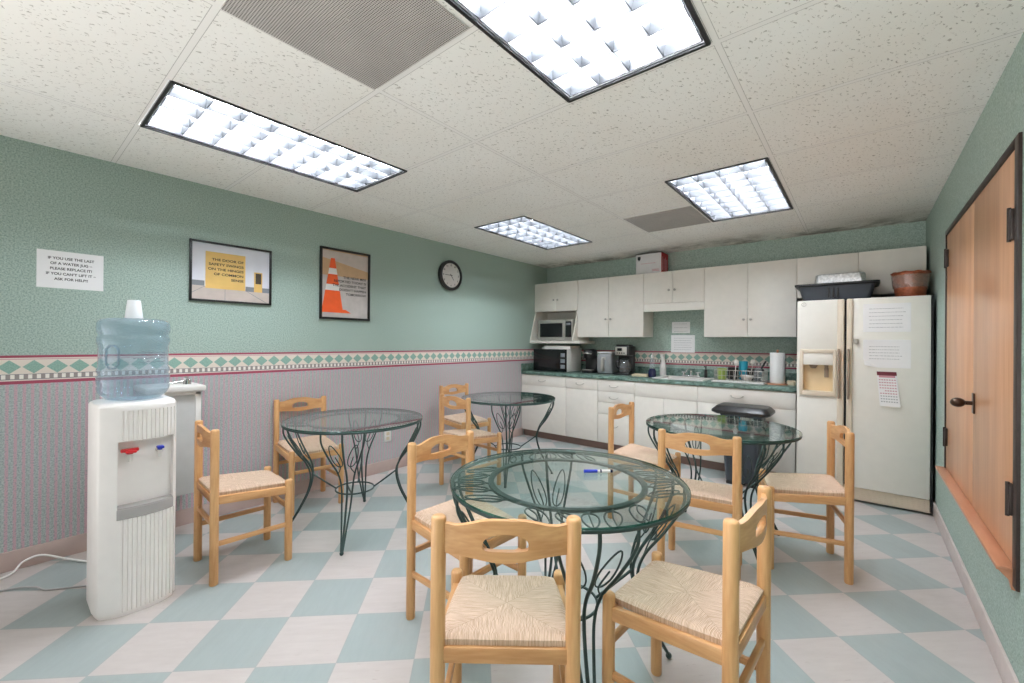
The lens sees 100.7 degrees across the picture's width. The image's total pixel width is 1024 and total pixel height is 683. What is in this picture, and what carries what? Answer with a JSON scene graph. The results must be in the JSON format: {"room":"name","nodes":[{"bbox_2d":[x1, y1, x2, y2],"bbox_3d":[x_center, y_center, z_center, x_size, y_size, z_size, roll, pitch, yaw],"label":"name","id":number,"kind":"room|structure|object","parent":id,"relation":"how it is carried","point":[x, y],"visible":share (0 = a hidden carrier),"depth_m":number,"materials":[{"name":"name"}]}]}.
{"room":"office break room","nodes":[
{"label":"office break room","id":0,"kind":"room"},
{"bbox_2d":[0,135,546,552],"bbox_3d":[-1.458,0.009,3.977,0.100,2.526,6.288,0,0,39],"label":"wall","id":1,"kind":"structure","parent":0,"point":[420,336],"depth_m":3.04,"materials":[{"name":"paint"}]},
{"bbox_2d":[36,249,103,290],"bbox_3d":[-2.601,-0.417,2.505,0.002,0.216,0.275,0,0,39],"label":"wall sign","id":2,"kind":"object","parent":1,"relation":"attached to","point":[54,269],"visible":1,"depth_m":2.50,"materials":[{"name":"paper"}]},
{"bbox_2d":[134,376,205,495],"bbox_3d":[-2.204,0.597,2.733,0.334,0.744,0.306,0,0,39],"label":"fountain","id":3,"kind":"object","parent":1,"relation":"attached to","point":[187,394],"visible":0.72,"depth_m":2.69,"materials":[{"name":"white plastic"}]},
{"bbox_2d":[134,382,205,394],"bbox_3d":[-2.202,0.297,2.734,0.334,0.037,0.306,0,0,39],"label":"basin","id":4,"kind":"object","parent":3,"relation":"in","point":[175,388],"depth_m":2.66,"materials":[{"name":"white ceramic"}]},
{"bbox_2d":[189,238,271,305],"bbox_3d":[-2.065,-0.499,3.140,0.022,0.428,0.528,0,0,39],"label":"framed poster","id":5,"kind":"object","parent":1,"relation":"attached to","point":[218,272],"visible":1,"depth_m":3.12,"materials":[{"name":"black paper"}]},
{"bbox_2d":[0,427,522,573],"bbox_3d":[-1.637,1.216,3.682,0.012,0.108,5.620,0,0,39],"label":"baseboard","id":6,"kind":"structure","parent":1,"relation":"attached to","point":[67,546],"depth_m":2.93,"materials":[{"name":"plastic"}]},
{"bbox_2d":[319,246,370,320],"bbox_3d":[-1.498,-0.509,3.829,0.022,0.626,0.478,0,0,39],"label":"framed poster","id":7,"kind":"object","parent":1,"relation":"attached to","point":[344,275],"visible":1,"depth_m":3.81,"materials":[{"name":"black paper"}]},
{"bbox_2d":[384,431,390,441],"bbox_3d":[-1.224,0.931,4.183,0.009,0.115,0.075,0,0,39],"label":"wall outlet","id":8,"kind":"object","parent":1,"relation":"attached to","point":[387,434],"visible":0.8,"depth_m":4.17,"materials":[{"name":"white plastic"}]},
{"bbox_2d":[438,260,461,290],"bbox_3d":[-0.693,-0.745,4.786,0.046,0.340,0.340,0,0,39],"label":"wall clock","id":9,"kind":"object","parent":1,"relation":"attached to","point":[449,272],"visible":1,"depth_m":4.77,"materials":[{"name":"black plastic"}]},
{"bbox_2d":[0,435,1002,682],"bbox_3d":[0.096,1.282,2.622,4.036,0.001,6.188,0,0,39],"label":"floor","id":10,"kind":"structure","parent":0,"point":[318,615],"depth_m":2.06,"materials":[{"name":"tile"}]},
{"bbox_2d":[0,585,85,591],"bbox_3d":[-2.417,1.244,2.104,0.866,0.035,0.162,0,0,-15],"label":"power cord","id":11,"kind":"object","parent":10,"relation":"on","point":[38,587],"visible":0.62,"depth_m":2.15,"materials":[{"name":"white plastic"}]},
{"bbox_2d":[0,554,86,579],"bbox_3d":[-2.477,1.230,2.268,1.012,0.066,0.344,0,0,-8],"label":"power cord","id":12,"kind":"object","parent":10,"relation":"on","point":[48,555],"visible":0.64,"depth_m":2.39,"materials":[{"name":"white plastic"}]},
{"bbox_2d":[86,395,176,620],"bbox_3d":[-1.855,0.774,2.084,0.302,0.982,0.305,0,0,39],"label":"water cooler","id":13,"kind":"object","parent":10,"relation":"on","point":[131,477],"visible":1,"depth_m":1.99,"materials":[{"name":"plastic"}]},
{"bbox_2d":[120,447,138,461],"bbox_3d":[-1.789,0.529,1.984,0.075,0.064,0.065,0,0,39],"label":"tap","id":14,"kind":"object","parent":13,"relation":"on","point":[127,454],"depth_m":1.99,"materials":[{"name":"red plastic"}]},
{"bbox_2d":[95,318,170,400],"bbox_3d":[-1.861,0.086,2.092,0.278,0.394,0.278,0,0,39],"label":"water bottle","id":15,"kind":"object","parent":13,"relation":"on","point":[103,318],"visible":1,"depth_m":2.07,"materials":[{"name":"blue plastic"}]},
{"bbox_2d":[124,300,142,318],"bbox_3d":[-1.854,-0.157,2.082,0.071,0.090,0.071,0,0,39],"label":"paper cup","id":16,"kind":"object","parent":15,"relation":"on","point":[133,307],"visible":0.93,"depth_m":2.06,"materials":[{"name":"white paper"}]},
{"bbox_2d":[117,495,172,510],"bbox_3d":[-1.758,0.772,2.036,0.064,0.007,0.212,0,0,39],"label":"drip tray","id":17,"kind":"object","parent":13,"relation":"on","point":[149,501],"depth_m":2.03,"materials":[{"name":"grey plastic"}]},
{"bbox_2d":[155,445,164,456],"bbox_3d":[-1.721,0.534,2.074,0.065,0.056,0.026,0,0,39],"label":"tap","id":18,"kind":"object","parent":13,"relation":"on","point":[159,449],"depth_m":2.07,"materials":[{"name":"blue plastic"}]},
{"bbox_2d":[193,420,292,586],"bbox_3d":[-1.565,0.864,2.464,0.405,0.808,0.418,0,0,43],"label":"dining chair","id":19,"kind":"object","parent":10,"relation":"on","point":[218,489],"visible":1,"depth_m":2.40,"materials":[{"name":"brown wood"}]},
{"bbox_2d":[273,396,343,515],"bbox_3d":[-1.609,0.865,3.356,0.405,0.808,0.418,1,0,-45],"label":"dining chair","id":20,"kind":"object","parent":10,"relation":"on","point":[312,445],"visible":0.88,"depth_m":3.33,"materials":[{"name":"brown wood"}]},
{"bbox_2d":[281,408,422,555],"bbox_3d":[-1.088,0.902,2.945,0.912,0.742,0.912,1,0,-24],"label":"glass table","id":21,"kind":"object","parent":10,"relation":"on","point":[295,421],"visible":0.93,"depth_m":2.86,"materials":[{"name":"green metal"}]},
{"bbox_2d":[439,383,490,468],"bbox_3d":[-0.505,0.876,4.538,0.418,0.808,0.405,0,0,42],"label":"dining chair","id":22,"kind":"object","parent":10,"relation":"on","point":[458,421],"visible":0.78,"depth_m":4.51,"materials":[{"name":"brown wood"}]},
{"bbox_2d":[406,430,526,619],"bbox_3d":[-0.214,0.874,1.982,0.418,0.808,0.405,0,0,41],"label":"dining chair","id":23,"kind":"object","parent":10,"relation":"on","point":[419,522],"visible":0.6,"depth_m":1.95,"materials":[{"name":"brown wood"}]},
{"bbox_2d":[439,394,501,494],"bbox_3d":[-0.376,0.876,3.800,0.405,0.808,0.418,0,0,44],"label":"dining chair","id":24,"kind":"object","parent":10,"relation":"on","point":[480,436],"visible":0.77,"depth_m":3.77,"materials":[{"name":"brown wood"}]},
{"bbox_2d":[430,513,580,682],"bbox_3d":[-0.017,0.875,1.318,0.405,0.808,0.418,0,0,1],"label":"dining chair","id":25,"kind":"object","parent":10,"relation":"on","point":[485,619],"visible":0.99,"depth_m":1.13,"materials":[{"name":"brown wood"}]},
{"bbox_2d":[461,392,554,487],"bbox_3d":[-0.038,0.913,4.143,0.912,0.742,0.912,1,0,-43],"label":"glass table","id":26,"kind":"object","parent":10,"relation":"on","point":[535,397],"visible":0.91,"depth_m":4.07,"materials":[{"name":"green metal"}]},
{"bbox_2d":[521,374,567,442],"bbox_3d":[0.584,0.871,5.823,0.707,0.842,0.628,0,0,39],"label":"base cabinet","id":27,"kind":"object","parent":10,"relation":"on","point":[553,428],"visible":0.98,"depth_m":5.58,"materials":[{"name":"laminate"}]},
{"bbox_2d":[521,363,796,392],"bbox_3d":[1.535,0.383,5.051,3.156,0.140,0.616,0,0,39],"label":"countertop","id":28,"kind":"structure","parent":27,"relation":"on","point":[526,368],"depth_m":4.84,"materials":[{"name":"green stone"}]},
{"bbox_2d":[534,349,580,371],"bbox_3d":[0.623,0.255,5.837,0.528,0.302,0.393,0,0,39],"label":"microwave","id":29,"kind":"object","parent":28,"relation":"on","point":[558,360],"visible":0.98,"depth_m":5.67,"materials":[{"name":"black plastic"}]},
{"bbox_2d":[542,346,581,348],"bbox_3d":[0.686,0.082,5.827,0.460,0.044,0.290,0,0,39],"label":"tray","id":30,"kind":"object","parent":29,"relation":"on","point":[544,347],"visible":0.99,"depth_m":5.71,"materials":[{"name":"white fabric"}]},
{"bbox_2d":[582,349,597,372],"bbox_3d":[1.017,0.253,5.545,0.168,0.312,0.242,0,0,39],"label":"coffee machine","id":31,"kind":"object","parent":28,"relation":"on","point":[590,355],"visible":0.98,"depth_m":5.51,"materials":[{"name":"black plastic"}]},
{"bbox_2d":[597,353,617,373],"bbox_3d":[1.208,0.279,5.408,0.216,0.262,0.290,0,0,39],"label":"toaster","id":32,"kind":"object","parent":28,"relation":"on","point":[606,362],"visible":0.87,"depth_m":5.32,"materials":[{"name":"silver plastic"}]},
{"bbox_2d":[614,345,634,375],"bbox_3d":[1.381,0.225,5.217,0.200,0.372,0.187,0,0,39],"label":"drip coffee maker","id":33,"kind":"object","parent":28,"relation":"on","point":[625,353],"visible":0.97,"depth_m":5.19,"materials":[{"name":"black plastic"}]},
{"bbox_2d":[632,373,647,376],"bbox_3d":[1.511,0.395,4.983,0.190,0.034,0.100,0,0,39],"label":"dish","id":34,"kind":"object","parent":28,"relation":"on","point":[634,374],"visible":0.83,"depth_m":4.95,"materials":[{"name":"beige ceramic"}]},
{"bbox_2d":[648,353,655,376],"bbox_3d":[1.614,0.275,4.886,0.092,0.275,0.060,0,0,39],"label":"soap bottle","id":35,"kind":"object","parent":28,"relation":"on","point":[652,372],"visible":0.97,"depth_m":4.87,"materials":[{"name":"blue plastic"}]},
{"bbox_2d":[660,354,665,375],"bbox_3d":[1.810,0.283,5.093,0.076,0.262,0.088,0,0,39],"label":"spray bottle","id":36,"kind":"object","parent":28,"relation":"on","point":[662,364],"visible":0.96,"depth_m":5.07,"materials":[{"name":"white plastic"}]},
{"bbox_2d":[652,375,714,381],"bbox_3d":[1.909,0.489,4.736,0.540,0.170,0.455,0,0,39],"label":"sink","id":37,"kind":"object","parent":28,"relation":"in","point":[702,379],"visible":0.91,"depth_m":4.79,"materials":[{"name":"white ceramic"}]},
{"bbox_2d":[663,377,701,379],"bbox_3d":[1.901,0.494,4.726,0.456,0.160,0.356,0,0,39],"label":"basin","id":38,"kind":"object","parent":37,"relation":"in","point":[686,378],"depth_m":4.84,"materials":[{"name":"white ceramic"}]},
{"bbox_2d":[704,366,706,377],"bbox_3d":[2.168,0.342,4.758,0.034,0.130,0.067,0,0,39],"label":"soap pump","id":39,"kind":"object","parent":37,"relation":"on","point":[705,370],"visible":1,"depth_m":4.76,"materials":[{"name":"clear plastic"}]},
{"bbox_2d":[681,368,700,376],"bbox_3d":[2.010,0.353,4.825,0.220,0.105,0.190,0,0,39],"label":"faucet","id":40,"kind":"object","parent":28,"relation":"on","point":[690,369],"visible":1,"depth_m":4.86,"materials":[{"name":"silver metal"}]},
{"bbox_2d":[711,368,769,384],"bbox_3d":[2.341,0.353,4.346,0.470,0.128,0.350,0,0,39],"label":"dish rack","id":41,"kind":"object","parent":28,"relation":"on","point":[762,382],"visible":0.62,"depth_m":4.24,"materials":[{"name":"white plastic"}]},
{"bbox_2d":[717,368,726,379],"bbox_3d":[2.171,0.335,4.388,0.090,0.115,0.090,0,0,39],"label":"cup","id":42,"kind":"object","parent":41,"relation":"in","point":[720,371],"visible":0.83,"depth_m":4.36,"materials":[{"name":"plastic"}]},
{"bbox_2d":[728,367,740,379],"bbox_3d":[2.307,0.331,4.393,0.138,0.125,0.100,0,0,39],"label":"mug","id":43,"kind":"object","parent":41,"relation":"in","point":[729,368],"visible":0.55,"depth_m":4.37,"materials":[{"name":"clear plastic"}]},
{"bbox_2d":[734,360,737,379],"bbox_3d":[2.265,0.289,4.292,0.042,0.209,0.019,0,0,20],"label":"spatula","id":44,"kind":"object","parent":41,"relation":"in","point":[735,361],"visible":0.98,"depth_m":4.29,"materials":[{"name":"white plastic"}]},
{"bbox_2d":[711,378,769,384],"bbox_3d":[2.340,0.407,4.346,0.470,0.020,0.350,0,0,39],"label":"drip tray","id":45,"kind":"object","parent":41,"relation":"on","point":[762,382],"depth_m":4.24,"materials":[{"name":"white plastic"}]},
{"bbox_2d":[739,361,747,379],"bbox_3d":[2.396,0.299,4.398,0.084,0.190,0.084,0,0,39],"label":"tumbler","id":46,"kind":"object","parent":41,"relation":"in","point":[743,365],"visible":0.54,"depth_m":4.37,"materials":[{"name":"teal plastic"}]},
{"bbox_2d":[740,375,753,380],"bbox_3d":[2.353,0.366,4.251,0.124,0.055,0.124,0,0,39],"label":"bowl","id":47,"kind":"object","parent":41,"relation":"in","point":[747,377],"visible":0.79,"depth_m":4.22,"materials":[{"name":"white ceramic"}]},
{"bbox_2d":[750,359,754,379],"bbox_3d":[2.372,0.285,4.190,0.046,0.219,0.016,0,0,25],"label":"serving spoon","id":48,"kind":"object","parent":41,"relation":"in","point":[752,362],"visible":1,"depth_m":4.19,"materials":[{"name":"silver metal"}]},
{"bbox_2d":[747,361,766,380],"bbox_3d":[2.501,0.297,4.343,0.156,0.196,0.245,0,0,39],"label":"saucepan","id":49,"kind":"object","parent":41,"relation":"in","point":[756,374],"visible":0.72,"depth_m":4.26,"materials":[{"name":"silver metal"}]},
{"bbox_2d":[767,350,787,385],"bbox_3d":[2.576,0.249,4.120,0.180,0.340,0.180,0,0,39],"label":"paper towel holder","id":50,"kind":"object","parent":28,"relation":"on","point":[777,360],"visible":0.99,"depth_m":4.07,"materials":[{"name":"white paper"}]},
{"bbox_2d":[786,380,795,385],"bbox_3d":[2.686,0.397,4.081,0.080,0.045,0.068,0,0,39],"label":"sponge","id":51,"kind":"object","parent":28,"relation":"on","point":[789,382],"visible":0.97,"depth_m":4.06,"materials":[{"name":"beige"}]},
{"bbox_2d":[450,449,690,682],"bbox_3d":[0.212,0.910,1.680,0.912,0.742,0.912,1,0,-34],"label":"glass table","id":52,"kind":"object","parent":10,"relation":"on","point":[563,510],"visible":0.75,"depth_m":1.61,"materials":[{"name":"green"}]},
{"bbox_2d":[584,469,612,472],"bbox_3d":[0.355,0.533,1.746,0.118,0.014,0.014,0,0,-1],"label":"marker pen","id":53,"kind":"object","parent":52,"relation":"on","point":[585,470],"visible":1,"depth_m":1.74,"materials":[{"name":"blue plastic"}]},
{"bbox_2d":[565,377,599,447],"bbox_3d":[1.031,0.874,5.454,0.453,0.842,0.628,0,0,39],"label":"base cabinet","id":54,"kind":"object","parent":10,"relation":"on","point":[581,418],"visible":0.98,"depth_m":5.23,"materials":[{"name":"laminate"}]},
{"bbox_2d":[598,379,634,449],"bbox_3d":[1.385,0.876,5.163,0.463,0.842,0.628,0,0,39],"label":"base cabinet","id":55,"kind":"object","parent":10,"relation":"on","point":[611,393],"visible":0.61,"depth_m":4.95,"materials":[{"name":"laminate"}]},
{"bbox_2d":[608,402,680,518],"bbox_3d":[0.973,0.886,3.136,0.418,0.808,0.405,0,0,39],"label":"dining chair","id":56,"kind":"object","parent":10,"relation":"on","point":[650,455],"visible":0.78,"depth_m":3.10,"materials":[{"name":"brown wood"}]},
{"bbox_2d":[634,382,698,465],"bbox_3d":[1.833,0.879,4.813,0.674,0.842,0.598,0,0,39],"label":"base cabinet","id":57,"kind":"object","parent":10,"relation":"on","point":[651,399],"visible":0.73,"depth_m":4.60,"materials":[{"name":"laminate"}]},
{"bbox_2d":[602,485,771,682],"bbox_3d":[0.577,0.880,1.384,0.418,0.808,0.405,0,0,43],"label":"dining chair","id":58,"kind":"object","parent":10,"relation":"on","point":[713,617],"visible":1,"depth_m":1.32,"materials":[{"name":"brown wood"}]},
{"bbox_2d":[657,428,742,579],"bbox_3d":[1.062,0.885,2.387,0.405,0.808,0.418,0,0,29],"label":"dining chair","id":59,"kind":"object","parent":10,"relation":"on","point":[724,498],"visible":0.76,"depth_m":2.23,"materials":[{"name":"brown wood"}]},
{"bbox_2d":[646,414,802,559],"bbox_3d":[1.355,0.922,2.790,0.912,0.742,0.912,0,0,-15],"label":"glass table","id":60,"kind":"object","parent":10,"relation":"on","point":[766,425],"visible":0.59,"depth_m":2.75,"materials":[{"name":"green metal"}]},
{"bbox_2d":[711,402,774,487],"bbox_3d":[2.126,0.944,3.909,0.476,0.713,0.356,0,0,39],"label":"trash bin","id":61,"kind":"object","parent":10,"relation":"on","point":[760,412],"visible":0.66,"depth_m":3.79,"materials":[{"name":"grey plastic"}]},
{"bbox_2d":[697,386,796,472],"bbox_3d":[2.412,0.883,4.318,0.849,0.842,0.628,0,0,39],"label":"base cabinet","id":62,"kind":"object","parent":10,"relation":"on","point":[784,404],"visible":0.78,"depth_m":4.02,"materials":[{"name":"wood"}]},
{"bbox_2d":[759,421,854,584],"bbox_3d":[1.722,0.891,2.513,0.418,0.808,0.405,0,0,24],"label":"dining chair","id":63,"kind":"object","parent":10,"relation":"on","point":[785,487],"visible":0.88,"depth_m":2.39,"materials":[{"name":"brown wood"}]},
{"bbox_2d":[796,295,933,513],"bbox_3d":[3.016,0.480,3.682,0.852,1.655,0.756,0,0,39],"label":"refrigerator","id":64,"kind":"object","parent":10,"relation":"on","point":[893,458],"visible":0.9,"depth_m":3.41,"materials":[{"name":"white metal"}]},
{"bbox_2d":[795,280,879,300],"bbox_3d":[2.850,-0.420,3.732,0.576,0.154,0.444,0,0,39],"label":"tray","id":65,"kind":"object","parent":64,"relation":"on","point":[865,288],"visible":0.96,"depth_m":3.58,"materials":[{"name":"grey plastic"}]},
{"bbox_2d":[814,272,865,283],"bbox_3d":[2.877,-0.540,3.723,0.355,0.086,0.264,0,0,39],"label":"foil pan","id":66,"kind":"object","parent":65,"relation":"on","point":[851,276],"visible":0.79,"depth_m":3.62,"materials":[{"name":"metal"}]},
{"bbox_2d":[863,302,910,331],"bbox_3d":[2.935,-0.187,3.327,0.282,0.223,0.002,0,0,39],"label":"notice sheet","id":67,"kind":"object","parent":64,"relation":"attached to","point":[885,317],"visible":1,"depth_m":3.32,"materials":[{"name":"paper"}]},
{"bbox_2d":[863,340,910,368],"bbox_3d":[2.924,0.096,3.314,0.282,0.220,0.030,0,0,39],"label":"notice sheet","id":68,"kind":"object","parent":64,"relation":"attached to","point":[876,353],"visible":1,"depth_m":3.32,"materials":[{"name":"paper"}]},
{"bbox_2d":[876,371,899,406],"bbox_3d":[2.939,0.370,3.314,0.019,0.272,0.143,1,0,-43],"label":"wall calendar","id":69,"kind":"object","parent":64,"relation":"attached to","point":[888,390],"visible":1,"depth_m":3.31,"materials":[{"name":"paper"}]},
{"bbox_2d":[890,270,930,295],"bbox_3d":[3.177,-0.448,3.386,0.242,0.214,0.242,0,0,39],"label":"pot","id":70,"kind":"object","parent":64,"relation":"on","point":[905,283],"visible":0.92,"depth_m":3.31,"materials":[{"name":"brown ceramic"}]},
{"bbox_2d":[0,0,1023,267],"bbox_3d":[0.116,-1.094,2.626,4.036,0.001,6.188,0,0,39],"label":"ceiling","id":71,"kind":"structure","parent":0,"point":[863,112],"depth_m":2.03,"materials":[{"name":"tile"}]},
{"bbox_2d":[140,80,406,191],"bbox_3d":[-1.293,-1.178,2.461,0.608,0.156,1.218,0,0,39],"label":"ceiling light","id":72,"kind":"object","parent":71,"relation":"attached to","point":[180,111],"visible":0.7,"depth_m":2.39,"materials":[{"name":"white plastic"}]},
{"bbox_2d":[221,0,467,89],"bbox_3d":[-0.558,-1.097,1.443,0.576,0.008,0.576,0,0,39],"label":"ceiling vent","id":73,"kind":"object","parent":71,"relation":"in","point":[371,42],"visible":1,"depth_m":1.49,"materials":[{"name":"silver metal"}]},
{"bbox_2d":[474,216,591,249],"bbox_3d":[0.257,-1.162,4.344,0.608,0.156,1.218,0,0,39],"label":"ceiling light","id":74,"kind":"object","parent":71,"relation":"attached to","point":[524,229],"visible":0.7,"depth_m":4.34,"materials":[{"name":"white plastic"}]},
{"bbox_2d":[444,0,710,102],"bbox_3d":[0.107,-1.168,1.275,0.608,0.156,1.218,0,0,39],"label":"ceiling light","id":75,"kind":"object","parent":71,"relation":"attached to","point":[579,49],"visible":0.97,"depth_m":1.60,"materials":[{"name":"white plastic"}]},
{"bbox_2d":[624,206,709,231],"bbox_3d":[1.385,-1.077,3.784,0.576,0.008,0.576,0,0,39],"label":"ceiling vent","id":76,"kind":"object","parent":71,"relation":"in","point":[683,216],"visible":1,"depth_m":3.75,"materials":[{"name":"silver metal"}]},
{"bbox_2d":[665,157,792,221],"bbox_3d":[1.655,-1.153,3.155,0.608,0.156,1.218,0,0,39],"label":"ceiling light","id":77,"kind":"object","parent":71,"relation":"attached to","point":[751,188],"visible":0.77,"depth_m":3.12,"materials":[{"name":"white plastic"}]},
{"bbox_2d":[547,221,925,372],"bbox_3d":[2.105,0.040,5.052,4.036,2.526,0.100,0,0,39],"label":"wall","id":78,"kind":"structure","parent":0,"point":[713,353],"depth_m":4.77,"materials":[{"name":"paint"}]},
{"bbox_2d":[535,280,577,313],"bbox_3d":[0.686,-0.611,5.936,0.705,0.397,0.343,0,0,39],"label":"upper cabinet","id":79,"kind":"object","parent":78,"relation":"attached to","point":[557,297],"visible":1,"depth_m":5.81,"materials":[{"name":"laminate"}]},
{"bbox_2d":[530,310,594,343],"bbox_3d":[0.692,-0.193,5.877,0.796,0.439,0.421,0,0,39],"label":"shelf","id":80,"kind":"object","parent":78,"relation":"attached to","point":[573,315],"visible":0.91,"depth_m":6.00,"materials":[{"name":"laminate"}]},
{"bbox_2d":[538,319,574,340],"bbox_3d":[0.677,-0.154,5.908,0.570,0.288,0.319,0,0,39],"label":"microwave","id":81,"kind":"object","parent":80,"relation":"on","point":[560,329],"visible":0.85,"depth_m":5.77,"materials":[{"name":"silver metal"}]},
{"bbox_2d":[578,274,652,336],"bbox_3d":[1.304,-0.430,5.426,0.894,0.750,0.343,0,0,39],"label":"upper cabinet","id":82,"kind":"object","parent":78,"relation":"attached to","point":[608,306],"visible":1,"depth_m":5.26,"materials":[{"name":"laminate"}]},
{"bbox_2d":[644,268,704,311],"bbox_3d":[1.912,-0.574,4.926,0.676,0.454,0.343,0,0,39],"label":"upper cabinet","id":83,"kind":"object","parent":78,"relation":"attached to","point":[678,290],"visible":0.99,"depth_m":4.80,"materials":[{"name":"laminate"}]},
{"bbox_2d":[636,252,667,273],"bbox_3d":[1.699,-0.928,5.155,0.316,0.250,0.222,0,0,39],"label":"carton","id":84,"kind":"object","parent":83,"relation":"on","point":[655,262],"visible":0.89,"depth_m":5.06,"materials":[{"name":"white cardboard"}]},
{"bbox_2d":[662,256,666,270],"bbox_3d":[1.819,-0.922,5.055,0.001,0.160,0.155,0,0,39],"label":"print","id":85,"kind":"object","parent":84,"relation":"attached to","point":[664,258],"depth_m":5.05},
{"bbox_2d":[672,322,689,332],"bbox_3d":[2.014,-0.167,5.062,0.210,0.133,0.002,0,0,39],"label":"notice sheet","id":86,"kind":"object","parent":78,"relation":"attached to","point":[677,327],"visible":1,"depth_m":5.06,"materials":[{"name":"paper"}]},
{"bbox_2d":[671,335,694,352],"bbox_3d":[2.030,0.027,5.047,0.274,0.206,0.002,0,0,39],"label":"notice sheet","id":87,"kind":"object","parent":78,"relation":"attached to","point":[679,343],"visible":1,"depth_m":5.04,"materials":[{"name":"paper"}]},
{"bbox_2d":[704,259,799,336],"bbox_3d":[2.496,-0.421,4.444,0.836,0.752,0.343,0,0,39],"label":"upper cabinet","id":88,"kind":"object","parent":78,"relation":"attached to","point":[759,299],"visible":1,"depth_m":4.30,"materials":[{"name":"laminate"}]},
{"bbox_2d":[797,246,926,300],"bbox_3d":[3.174,-0.602,3.904,0.891,0.382,0.318,0,0,39],"label":"upper cabinet","id":89,"kind":"object","parent":78,"relation":"attached to","point":[879,264],"visible":0.58,"depth_m":3.72,"materials":[{"name":"laminate"}]},
{"bbox_2d":[926,32,1023,682],"bbox_3d":[1.735,0.030,1.349,0.100,2.526,6.288,0,0,39],"label":"wall","id":90,"kind":"structure","parent":0,"point":[1001,119],"depth_m":2.02,"materials":[{"name":"paint"}]},
{"bbox_2d":[943,202,973,503],"bbox_3d":[2.572,0.062,2.434,0.060,1.512,0.854,0,0,39],"label":"door","id":91,"kind":"structure","parent":90,"relation":"in","point":[959,253],"depth_m":2.37,"materials":[{"name":"brown wood"}]},
{"bbox_2d":[935,466,1014,590],"bbox_3d":[2.308,0.858,2.170,0.050,0.078,1.655,0,0,39],"label":"sill","id":92,"kind":"structure","parent":90,"relation":"attached to","point":[998,557],"depth_m":1.85,"materials":[{"name":"brown wood"}]},
{"bbox_2d":[933,499,1019,682],"bbox_3d":[1.650,1.240,1.343,0.012,0.105,6.188,0,0,39],"label":"baseboard","id":93,"kind":"structure","parent":90,"relation":"attached to","point":[1007,674],"depth_m":1.95,"materials":[{"name":"plastic"}]},
{"bbox_2d":[950,150,1014,561],"bbox_3d":[2.034,0.056,1.831,0.124,1.512,0.754,0,0,39],"label":"door","id":94,"kind":"structure","parent":90,"relation":"in","point":[993,317],"depth_m":1.77,"materials":[{"name":"brown wood"}]},
{"bbox_2d":[944,132,1022,591],"bbox_3d":[2.334,0.077,2.124,0.060,1.615,1.687,0,0,39],"label":"door frame","id":95,"kind":"structure","parent":90,"relation":"attached to","point":[1016,144],"depth_m":1.50,"materials":[{"name":"brown wood"}]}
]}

